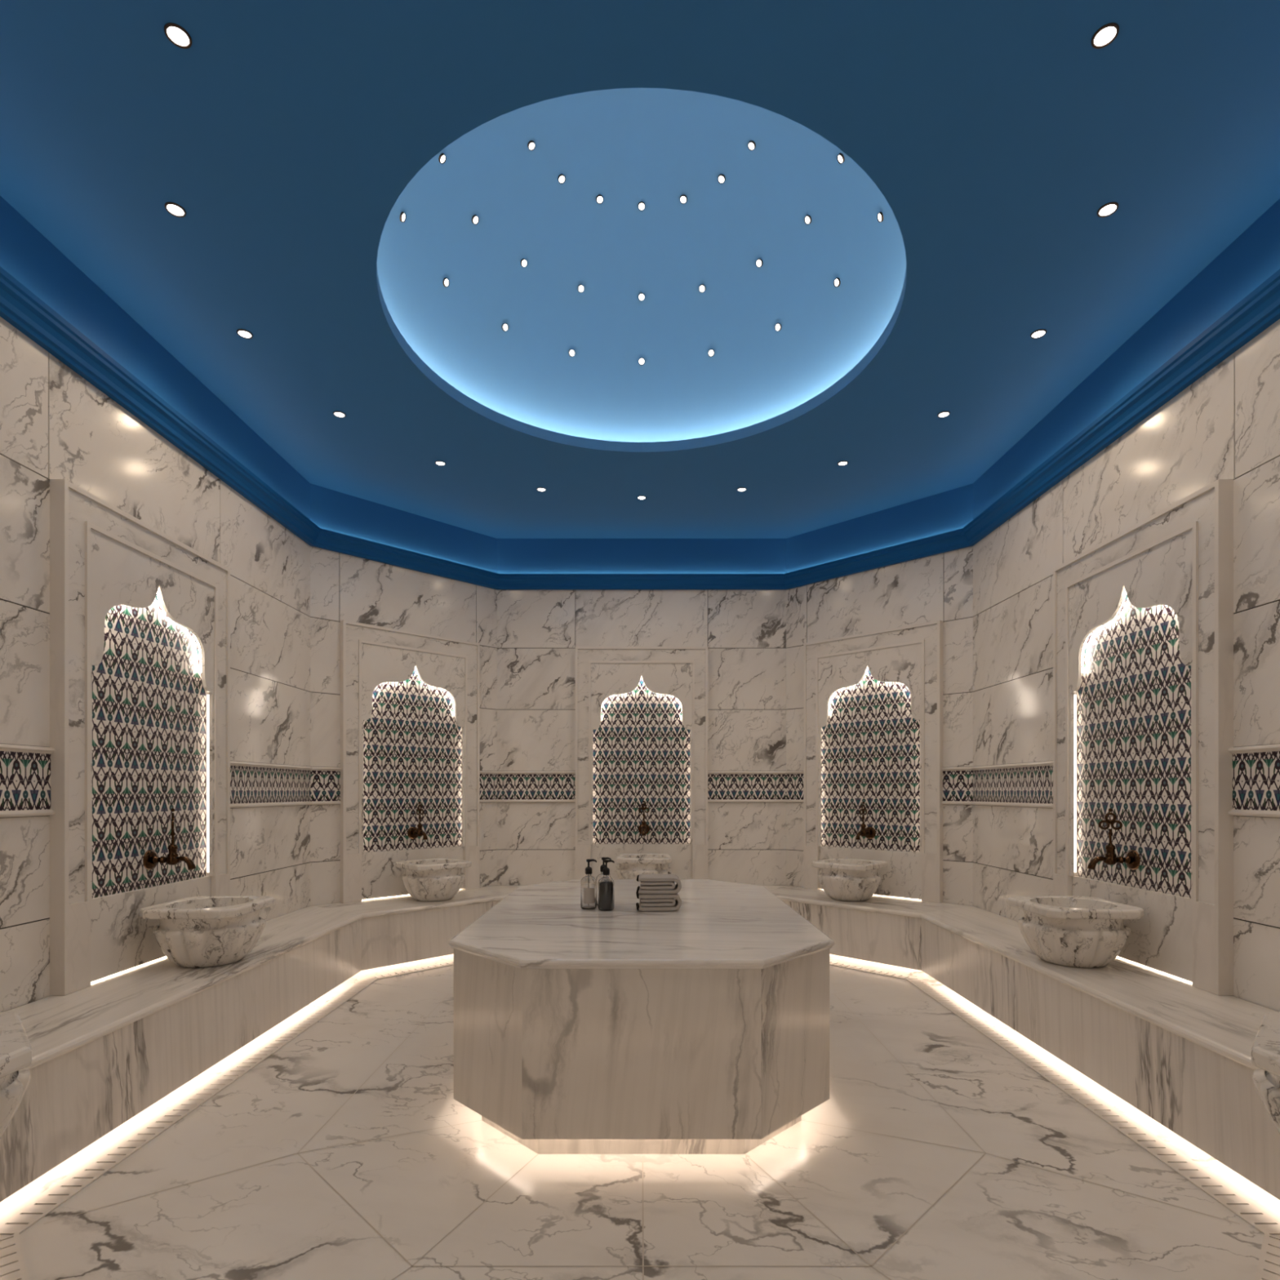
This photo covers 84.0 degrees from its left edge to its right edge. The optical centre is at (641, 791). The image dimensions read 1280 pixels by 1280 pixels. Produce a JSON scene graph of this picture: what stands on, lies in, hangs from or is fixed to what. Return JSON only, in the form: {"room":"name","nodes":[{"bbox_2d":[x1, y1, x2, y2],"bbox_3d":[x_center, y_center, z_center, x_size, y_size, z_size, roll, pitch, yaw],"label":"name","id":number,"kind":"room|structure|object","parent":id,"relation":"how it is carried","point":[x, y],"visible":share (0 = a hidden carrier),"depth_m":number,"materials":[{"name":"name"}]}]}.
{"room":"spa","nodes":[
{"label":"spa","id":0,"kind":"room"},
{"bbox_2d":[0,195,312,1012],"bbox_3d":[-2.459,-0.428,3.450,0.182,3.583,3.480,0,0,0],"label":"wall","id":1,"kind":"structure","parent":0,"point":[55,424],"depth_m":3.26,"materials":[{"name":"stone"}]},
{"bbox_2d":[49,479,230,995],"bbox_3d":[-2.360,-0.217,3.450,0.060,2.085,1.156,0,0,0],"label":"decorative wall panel","id":2,"kind":"object","parent":1,"relation":"attached to","point":[140,617],"visible":0.97,"depth_m":3.27,"materials":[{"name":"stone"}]},
{"bbox_2d":[142,808,195,870],"bbox_3d":[-2.274,0.233,3.450,0.220,0.301,0.100,0,0,0],"label":"tap","id":3,"kind":"object","parent":2,"relation":"attached to","point":[151,859],"visible":1,"depth_m":3.44,"materials":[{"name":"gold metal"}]},
{"bbox_2d":[309,483,497,906],"bbox_3d":[-1.879,-0.428,5.739,1.704,3.583,0.182,0,0,-45],"label":"wall","id":4,"kind":"structure","parent":0,"point":[344,587],"depth_m":5.49,"materials":[{"name":"stone"}]},
{"bbox_2d":[340,620,479,902],"bbox_3d":[-1.809,-0.217,5.669,1.156,2.085,0.060,0,0,-45],"label":"wall niche","id":5,"kind":"object","parent":4,"relation":"attached to","point":[410,701],"visible":0.98,"depth_m":5.61,"materials":[{"name":"stone"}]},
{"bbox_2d":[407,801,427,839],"bbox_3d":[-1.748,0.233,5.608,0.100,0.301,0.220,0,0,-45],"label":"tap","id":6,"kind":"object","parent":5,"relation":"attached to","point":[413,833],"visible":1,"depth_m":5.60,"materials":[{"name":"gold metal"}]},
{"bbox_2d":[0,0,1279,538],"bbox_3d":[0.000,-2.864,3.450,6.000,1.288,8.400,0,0,0],"label":"ceiling","id":7,"kind":"structure","parent":0,"point":[989,139],"depth_m":3.10,"materials":[{"name":"blue paint"}]},
{"bbox_2d":[164,201,186,217],"bbox_3d":[-1.778,-2.219,2.713,0.070,0.010,0.070,0,0,0],"label":"recessed light","id":8,"kind":"object","parent":7,"relation":"in","point":[174,209],"visible":1,"depth_m":2.71,"materials":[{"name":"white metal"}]},
{"bbox_2d":[164,22,191,48],"bbox_3d":[-1.361,-2.219,2.089,0.070,0.010,0.070,0,0,0],"label":"recessed light","id":9,"kind":"object","parent":7,"relation":"in","point":[175,33],"visible":1,"depth_m":2.09,"materials":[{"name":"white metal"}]},
{"bbox_2d":[236,328,253,338],"bbox_3d":[-1.925,-2.219,3.450,0.070,0.010,0.070,0,0,0],"label":"recessed light","id":10,"kind":"object","parent":7,"relation":"in","point":[243,333],"visible":1,"depth_m":3.45,"materials":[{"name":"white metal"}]},
{"bbox_2d":[333,410,346,417],"bbox_3d":[-1.778,-2.219,4.187,0.070,0.010,0.070,0,0,0],"label":"recessed light","id":11,"kind":"object","parent":7,"relation":"in","point":[338,414],"visible":1,"depth_m":4.18,"materials":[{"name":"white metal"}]},
{"bbox_2d":[400,211,406,222],"bbox_3d":[-1.158,-2.785,3.450,0.028,0.041,0.042,0,0,-4],"label":"spotlight","id":12,"kind":"object","parent":7,"relation":"attached to","point":[402,215],"visible":1,"depth_m":3.45,"materials":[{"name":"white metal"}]},
{"bbox_2d":[435,460,445,466],"bbox_3d":[-1.361,-2.219,4.811,0.070,0.010,0.070,0,0,0],"label":"recessed light","id":13,"kind":"object","parent":7,"relation":"in","point":[439,463],"visible":1,"depth_m":4.81,"materials":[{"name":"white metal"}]},
{"bbox_2d":[438,152,446,164],"bbox_3d":[-0.967,-3.069,3.450,0.035,0.038,0.042,0,0,-6],"label":"recessed light","id":14,"kind":"object","parent":7,"relation":"in","point":[442,159],"visible":1,"depth_m":3.45,"materials":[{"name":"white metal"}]},
{"bbox_2d":[442,277,449,287],"bbox_3d":[-1.070,-2.785,3.893,0.028,0.041,0.042,0,0,25],"label":"spotlight","id":15,"kind":"object","parent":7,"relation":"attached to","point":[446,282],"visible":1,"depth_m":3.89,"materials":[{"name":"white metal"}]},
{"bbox_2d":[471,214,479,224],"bbox_3d":[-0.893,-3.069,3.820,0.035,0.038,0.042,0,0,25],"label":"recessed light","id":16,"kind":"object","parent":7,"relation":"in","point":[475,219],"visible":1,"depth_m":3.82,"materials":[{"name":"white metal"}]},
{"bbox_2d":[502,323,508,331],"bbox_3d":[-0.819,-2.785,4.269,0.028,0.041,0.042,0,0,45],"label":"spotlight","id":17,"kind":"object","parent":7,"relation":"attached to","point":[504,326],"visible":1,"depth_m":4.27,"materials":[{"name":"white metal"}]},
{"bbox_2d":[520,258,527,267],"bbox_3d":[-0.683,-3.069,4.133,0.035,0.037,0.042,0,0,45],"label":"recessed light","id":18,"kind":"object","parent":7,"relation":"in","point":[523,262],"visible":1,"depth_m":4.13,"materials":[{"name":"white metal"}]},
{"bbox_2d":[527,140,535,151],"bbox_3d":[-0.571,-3.346,3.686,0.040,0.029,0.042,0,0,26],"label":"recessed light","id":19,"kind":"object","parent":7,"relation":"in","point":[531,145],"visible":1,"depth_m":3.68,"materials":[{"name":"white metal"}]},
{"bbox_2d":[536,487,546,491],"bbox_3d":[-0.737,-2.219,5.229,0.070,0.010,0.070,0,0,0],"label":"recessed light","id":20,"kind":"object","parent":7,"relation":"in","point":[539,489],"visible":1,"depth_m":5.23,"materials":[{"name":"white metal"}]},
{"bbox_2d":[557,173,565,183],"bbox_3d":[-0.437,-3.346,3.887,0.040,0.029,0.042,0,0,45],"label":"recessed light","id":21,"kind":"object","parent":7,"relation":"in","point":[561,178],"visible":1,"depth_m":3.88,"materials":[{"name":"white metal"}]},
{"bbox_2d":[568,349,574,356],"bbox_3d":[-0.443,-2.785,4.520,0.042,0.041,0.028,0,0,-25],"label":"spotlight","id":22,"kind":"object","parent":7,"relation":"attached to","point":[571,353],"visible":1,"depth_m":4.52,"materials":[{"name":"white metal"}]},
{"bbox_2d":[577,284,584,292],"bbox_3d":[-0.370,-3.069,4.343,0.042,0.038,0.035,0,0,-25],"label":"recessed light","id":23,"kind":"object","parent":7,"relation":"in","point":[580,287],"visible":1,"depth_m":4.34,"materials":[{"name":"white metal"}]},
{"bbox_2d":[595,194,603,204],"bbox_3d":[-0.236,-3.346,4.021,0.042,0.029,0.040,0,0,-26],"label":"recessed light","id":24,"kind":"object","parent":7,"relation":"in","point":[599,198],"visible":1,"depth_m":4.02,"materials":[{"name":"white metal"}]},
{"bbox_2d":[638,201,644,210],"bbox_3d":[0.000,-3.346,4.068,0.041,0.029,0.041,0,0,10],"label":"recessed light","id":25,"kind":"object","parent":7,"relation":"in","point":[641,205],"visible":1,"depth_m":4.07,"materials":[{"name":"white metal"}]},
{"bbox_2d":[638,293,644,301],"bbox_3d":[0.000,-3.069,4.417,0.042,0.038,0.035,0,0,-6],"label":"recessed light","id":26,"kind":"object","parent":7,"relation":"in","point":[641,296],"visible":1,"depth_m":4.41,"materials":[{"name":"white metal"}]},
{"bbox_2d":[638,357,644,364],"bbox_3d":[0.000,-2.785,4.608,0.042,0.041,0.028,0,0,-4],"label":"spotlight","id":27,"kind":"object","parent":7,"relation":"attached to","point":[641,361],"visible":1,"depth_m":4.61,"materials":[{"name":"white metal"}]},
{"bbox_2d":[636,495,646,499],"bbox_3d":[0.000,-2.219,5.375,0.070,0.010,0.070,0,0,0],"label":"recessed light","id":28,"kind":"object","parent":7,"relation":"in","point":[640,497],"visible":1,"depth_m":5.37,"materials":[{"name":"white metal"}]},
{"bbox_2d":[680,194,687,204],"bbox_3d":[0.236,-3.346,4.021,0.042,0.029,0.040,0,0,26],"label":"recessed light","id":29,"kind":"object","parent":7,"relation":"in","point":[683,198],"visible":1,"depth_m":4.02,"materials":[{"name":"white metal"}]},
{"bbox_2d":[698,284,705,292],"bbox_3d":[0.370,-3.069,4.343,0.042,0.038,0.035,0,0,25],"label":"recessed light","id":30,"kind":"object","parent":7,"relation":"in","point":[702,287],"visible":1,"depth_m":4.34,"materials":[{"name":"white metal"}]},
{"bbox_2d":[707,349,714,356],"bbox_3d":[0.443,-2.785,4.520,0.042,0.041,0.028,0,0,25],"label":"spotlight","id":31,"kind":"object","parent":7,"relation":"attached to","point":[711,353],"visible":1,"depth_m":4.52,"materials":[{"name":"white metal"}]},
{"bbox_2d":[717,173,725,183],"bbox_3d":[0.437,-3.346,3.887,0.040,0.029,0.042,0,0,-45],"label":"recessed light","id":32,"kind":"object","parent":7,"relation":"in","point":[721,179],"visible":1,"depth_m":3.88,"materials":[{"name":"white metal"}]},
{"bbox_2d":[737,487,746,491],"bbox_3d":[0.737,-2.219,5.229,0.070,0.010,0.070,0,0,0],"label":"recessed light","id":33,"kind":"object","parent":7,"relation":"in","point":[740,489],"visible":1,"depth_m":5.23,"materials":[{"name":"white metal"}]},
{"bbox_2d":[747,140,755,151],"bbox_3d":[0.571,-3.346,3.686,0.040,0.029,0.042,0,0,-26],"label":"recessed light","id":34,"kind":"object","parent":7,"relation":"in","point":[751,145],"visible":1,"depth_m":3.68,"materials":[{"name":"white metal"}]},
{"bbox_2d":[755,258,762,267],"bbox_3d":[0.683,-3.069,4.133,0.042,0.037,0.035,0,0,45],"label":"recessed light","id":35,"kind":"object","parent":7,"relation":"in","point":[759,262],"visible":1,"depth_m":4.13,"materials":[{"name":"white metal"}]},
{"bbox_2d":[774,323,781,331],"bbox_3d":[0.819,-2.785,4.269,0.042,0.041,0.028,0,0,45],"label":"spotlight","id":36,"kind":"object","parent":7,"relation":"attached to","point":[778,326],"visible":1,"depth_m":4.27,"materials":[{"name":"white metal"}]},
{"bbox_2d":[804,214,811,224],"bbox_3d":[0.893,-3.069,3.820,0.035,0.038,0.042,0,0,-25],"label":"recessed light","id":37,"kind":"object","parent":7,"relation":"in","point":[807,220],"visible":1,"depth_m":3.82,"materials":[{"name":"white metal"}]},
{"bbox_2d":[833,277,839,287],"bbox_3d":[1.070,-2.785,3.893,0.028,0.041,0.042,0,0,-25],"label":"spotlight","id":38,"kind":"object","parent":7,"relation":"attached to","point":[837,281],"visible":1,"depth_m":3.89,"materials":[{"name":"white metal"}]},
{"bbox_2d":[836,152,844,164],"bbox_3d":[0.967,-3.069,3.450,0.035,0.038,0.042,0,0,6],"label":"recessed light","id":39,"kind":"object","parent":7,"relation":"in","point":[840,157],"visible":1,"depth_m":3.45,"materials":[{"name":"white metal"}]},
{"bbox_2d":[837,460,848,466],"bbox_3d":[1.361,-2.219,4.811,0.070,0.010,0.070,0,0,0],"label":"recessed light","id":40,"kind":"object","parent":7,"relation":"in","point":[842,463],"visible":1,"depth_m":4.81,"materials":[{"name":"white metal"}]},
{"bbox_2d":[876,211,883,222],"bbox_3d":[1.158,-2.785,3.450,0.028,0.041,0.042,0,0,4],"label":"spotlight","id":41,"kind":"object","parent":7,"relation":"attached to","point":[880,215],"visible":1,"depth_m":3.45,"materials":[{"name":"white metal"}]},
{"bbox_2d":[937,410,950,417],"bbox_3d":[1.778,-2.219,4.187,0.070,0.010,0.070,0,0,0],"label":"recessed light","id":42,"kind":"object","parent":7,"relation":"in","point":[943,414],"visible":1,"depth_m":4.18,"materials":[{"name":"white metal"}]},
{"bbox_2d":[1030,328,1046,338],"bbox_3d":[1.925,-2.219,3.450,0.070,0.010,0.070,0,0,0],"label":"recessed light","id":43,"kind":"object","parent":7,"relation":"in","point":[1039,333],"visible":1,"depth_m":3.45,"materials":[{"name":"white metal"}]},
{"bbox_2d":[1090,22,1119,48],"bbox_3d":[1.361,-2.219,2.089,0.070,0.010,0.070,0,0,0],"label":"recessed light","id":44,"kind":"object","parent":7,"relation":"in","point":[1107,33],"visible":1,"depth_m":2.09,"materials":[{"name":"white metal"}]},
{"bbox_2d":[1097,201,1119,217],"bbox_3d":[1.778,-2.219,2.713,0.070,0.010,0.070,0,0,0],"label":"recessed light","id":45,"kind":"object","parent":7,"relation":"in","point":[1108,209],"visible":1,"depth_m":2.71,"materials":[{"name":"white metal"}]},
{"bbox_2d":[0,954,1279,1279],"bbox_3d":[0.000,1.363,3.000,6.400,0.201,7.200,0,0,0],"label":"floor","id":46,"kind":"structure","parent":0,"point":[348,1152],"depth_m":2.29,"materials":[{"name":"stone"}]},
{"bbox_2d":[0,1233,28,1279],"bbox_3d":[-1.441,1.260,1.616,1.136,0.005,0.110,0,0,45],"label":"drain grate","id":47,"kind":"object","parent":46,"relation":"on","point":[12,1264],"visible":1,"depth_m":1.91,"materials":[{"name":"stone"}]},
{"bbox_2d":[0,977,377,1236],"bbox_3d":[-1.827,1.260,3.393,0.110,0.005,2.825,0,0,0],"label":"drain grate","id":48,"kind":"object","parent":46,"relation":"on","point":[36,1209],"visible":1,"depth_m":2.65,"materials":[{"name":"stone"}]},
{"bbox_2d":[364,960,453,979],"bbox_3d":[-1.384,1.260,5.227,1.298,0.005,0.110,0,0,-45],"label":"drain grate","id":49,"kind":"object","parent":46,"relation":"on","point":[451,962],"visible":0.48,"depth_m":4.98,"materials":[{"name":"stone"}]},
{"bbox_2d":[0,884,1279,1202],"bbox_3d":[0.000,1.044,3.450,4.772,0.437,5.592,0,0,0],"label":"bench","id":50,"kind":"object","parent":46,"relation":"on","point":[104,1052],"visible":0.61,"depth_m":2.98,"materials":[{"name":"white stone"}]},
{"bbox_2d":[0,1012,31,1138],"bbox_3d":[-1.571,0.682,1.469,0.463,0.286,0.472,0,0,45],"label":"basin","id":51,"kind":"object","parent":50,"relation":"on","point":[15,1048],"visible":1,"depth_m":1.53,"materials":[{"name":"stone"}]},
{"bbox_2d":[139,895,275,968],"bbox_3d":[-2.090,0.682,3.450,0.472,0.286,0.463,0,0,0],"label":"basin","id":52,"kind":"object","parent":50,"relation":"on","point":[206,931],"visible":1,"depth_m":3.29,"materials":[{"name":"stone"}]},
{"bbox_2d":[395,857,471,901],"bbox_3d":[-1.593,0.682,5.453,0.463,0.286,0.472,0,0,-45],"label":"basin","id":53,"kind":"object","parent":50,"relation":"on","point":[438,879],"visible":1,"depth_m":5.29,"materials":[{"name":"stone"}]},
{"bbox_2d":[616,853,671,879],"bbox_3d":[0.020,0.682,5.915,0.463,0.286,0.472,0,0,0],"label":"basin","id":54,"kind":"object","parent":50,"relation":"on","point":[631,865],"visible":0.76,"depth_m":5.73,"materials":[{"name":"stone"}]},
{"bbox_2d":[811,857,887,901],"bbox_3d":[1.593,0.682,5.453,0.463,0.286,0.472,0,0,45],"label":"basin","id":55,"kind":"object","parent":50,"relation":"on","point":[843,879],"visible":1,"depth_m":5.29,"materials":[{"name":"stone"}]},
{"bbox_2d":[1008,895,1143,968],"bbox_3d":[2.090,0.682,3.450,0.472,0.286,0.463,0,0,0],"label":"basin","id":56,"kind":"object","parent":50,"relation":"on","point":[1068,931],"visible":1,"depth_m":3.29,"materials":[{"name":"stone"}]},
{"bbox_2d":[1251,1012,1279,1133],"bbox_3d":[1.571,0.682,1.469,0.463,0.286,0.472,0,0,-45],"label":"basin","id":57,"kind":"object","parent":50,"relation":"on","point":[1265,1048],"visible":1,"depth_m":1.53,"materials":[{"name":"stone"}]},
{"bbox_2d":[448,879,835,1154],"bbox_3d":[0.000,0.911,3.450,1.456,0.703,2.180,0,0,0],"label":"platform","id":58,"kind":"object","parent":46,"relation":"on","point":[701,1026],"visible":0.96,"depth_m":2.40,"materials":[{"name":"white stone"}]},
{"bbox_2d":[580,858,597,910],"bbox_3d":[-0.251,0.441,3.385,0.079,0.237,0.077,0,0,-8],"label":"pump bottle","id":59,"kind":"object","parent":58,"relation":"on","point":[588,882],"visible":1,"depth_m":3.35,"materials":[{"name":"clear glass"}]},
{"bbox_2d":[595,857,611,906],"bbox_3d":[-0.185,0.441,3.481,0.079,0.237,0.076,0,0,-20],"label":"pump bottle","id":60,"kind":"object","parent":58,"relation":"on","point":[602,866],"visible":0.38,"depth_m":3.46,"materials":[{"name":"clear glass"}]},
{"bbox_2d":[598,859,614,911],"bbox_3d":[-0.166,0.441,3.352,0.079,0.237,0.076,0,0,-12],"label":"pump bottle","id":61,"kind":"object","parent":58,"relation":"on","point":[606,883],"visible":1,"depth_m":3.32,"materials":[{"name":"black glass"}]},
{"bbox_2d":[635,892,681,911],"bbox_3d":[0.080,0.519,3.375,0.210,0.077,0.150,0,0,-2],"label":"folded towel","id":62,"kind":"object","parent":58,"relation":"on","point":[648,902],"visible":0.92,"depth_m":3.30,"materials":[{"name":"white fabric"}]},
{"bbox_2d":[636,874,681,893],"bbox_3d":[0.082,0.440,3.377,0.210,0.077,0.150,0,0,1],"label":"folded towel","id":63,"kind":"object","parent":62,"relation":"on","point":[650,883],"visible":1,"depth_m":3.31,"materials":[{"name":"white fabric"}]},
{"bbox_2d":[829,960,918,979],"bbox_3d":[1.384,1.260,5.227,1.298,0.005,0.110,0,0,45],"label":"drain grate","id":64,"kind":"object","parent":46,"relation":"on","point":[831,962],"visible":0.46,"depth_m":4.98,"materials":[{"name":"stone"}]},
{"bbox_2d":[906,977,1279,1235],"bbox_3d":[1.827,1.260,3.393,0.110,0.005,2.825,0,0,0],"label":"drain grate","id":65,"kind":"object","parent":46,"relation":"on","point":[1246,1209],"visible":1,"depth_m":2.66,"materials":[{"name":"stone"}]},
{"bbox_2d":[1254,1233,1279,1279],"bbox_3d":[1.441,1.260,1.616,1.136,0.005,0.110,0,0,-45],"label":"drain grate","id":66,"kind":"object","parent":46,"relation":"on","point":[1268,1264],"visible":1,"depth_m":1.91,"materials":[{"name":"stone"}]},
{"bbox_2d":[497,538,786,884],"bbox_3d":[0.000,-0.428,6.319,2.660,3.583,0.182,0,0,0],"label":"wall","id":67,"kind":"structure","parent":0,"point":[744,632],"depth_m":6.25,"materials":[{"name":"stone"}]},
{"bbox_2d":[0,266,1279,590],"bbox_3d":[0.000,-1.832,3.450,4.780,0.126,5.600,0,0,0],"label":"crown molding","id":68,"kind":"structure","parent":67,"relation":"attached to","point":[20,307],"depth_m":3.86,"materials":[{"name":"blue paint"}]},
{"bbox_2d":[575,646,707,879],"bbox_3d":[0.000,-0.217,6.220,1.156,2.085,0.060,0,0,0],"label":"wall niche","id":69,"kind":"object","parent":67,"relation":"attached to","point":[642,712],"visible":0.98,"depth_m":6.22,"materials":[{"name":"stone"}]},
{"bbox_2d":[638,800,649,835],"bbox_3d":[0.020,0.233,6.134,0.100,0.301,0.220,0,0,0],"label":"tap","id":70,"kind":"object","parent":69,"relation":"attached to","point":[643,828],"visible":1,"depth_m":6.13,"materials":[{"name":"gold metal"}]},
{"bbox_2d":[785,483,973,906],"bbox_3d":[1.879,-0.428,5.739,1.704,3.583,0.182,0,0,45],"label":"wall","id":71,"kind":"structure","parent":0,"point":[937,587],"depth_m":5.48,"materials":[{"name":"stone"}]},
{"bbox_2d":[803,620,942,902],"bbox_3d":[1.809,-0.217,5.669,1.156,2.085,0.060,0,0,45],"label":"decorative wall panel","id":72,"kind":"object","parent":71,"relation":"attached to","point":[873,701],"visible":0.99,"depth_m":5.61,"materials":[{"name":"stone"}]},
{"bbox_2d":[855,801,875,839],"bbox_3d":[1.748,0.233,5.608,0.100,0.301,0.220,0,0,45],"label":"tap","id":73,"kind":"object","parent":72,"relation":"attached to","point":[869,833],"visible":1,"depth_m":5.60,"materials":[{"name":"gold metal"}]},
{"bbox_2d":[970,198,1279,1012],"bbox_3d":[2.459,-0.428,3.450,0.182,3.583,3.480,0,0,0],"label":"wall","id":74,"kind":"structure","parent":0,"point":[1225,424],"depth_m":3.28,"materials":[{"name":"stone"}]},
{"bbox_2d":[1053,479,1233,995],"bbox_3d":[2.360,-0.217,3.450,0.060,2.085,1.156,0,0,0],"label":"decorative wall panel","id":75,"kind":"object","parent":74,"relation":"attached to","point":[1143,617],"visible":0.96,"depth_m":3.29,"materials":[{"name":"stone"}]},
{"bbox_2d":[1087,808,1140,870],"bbox_3d":[2.274,0.233,3.450,0.220,0.301,0.100,0,0,0],"label":"tap","id":76,"kind":"object","parent":75,"relation":"attached to","point":[1131,859],"visible":1,"depth_m":3.44,"materials":[{"name":"gold metal"}]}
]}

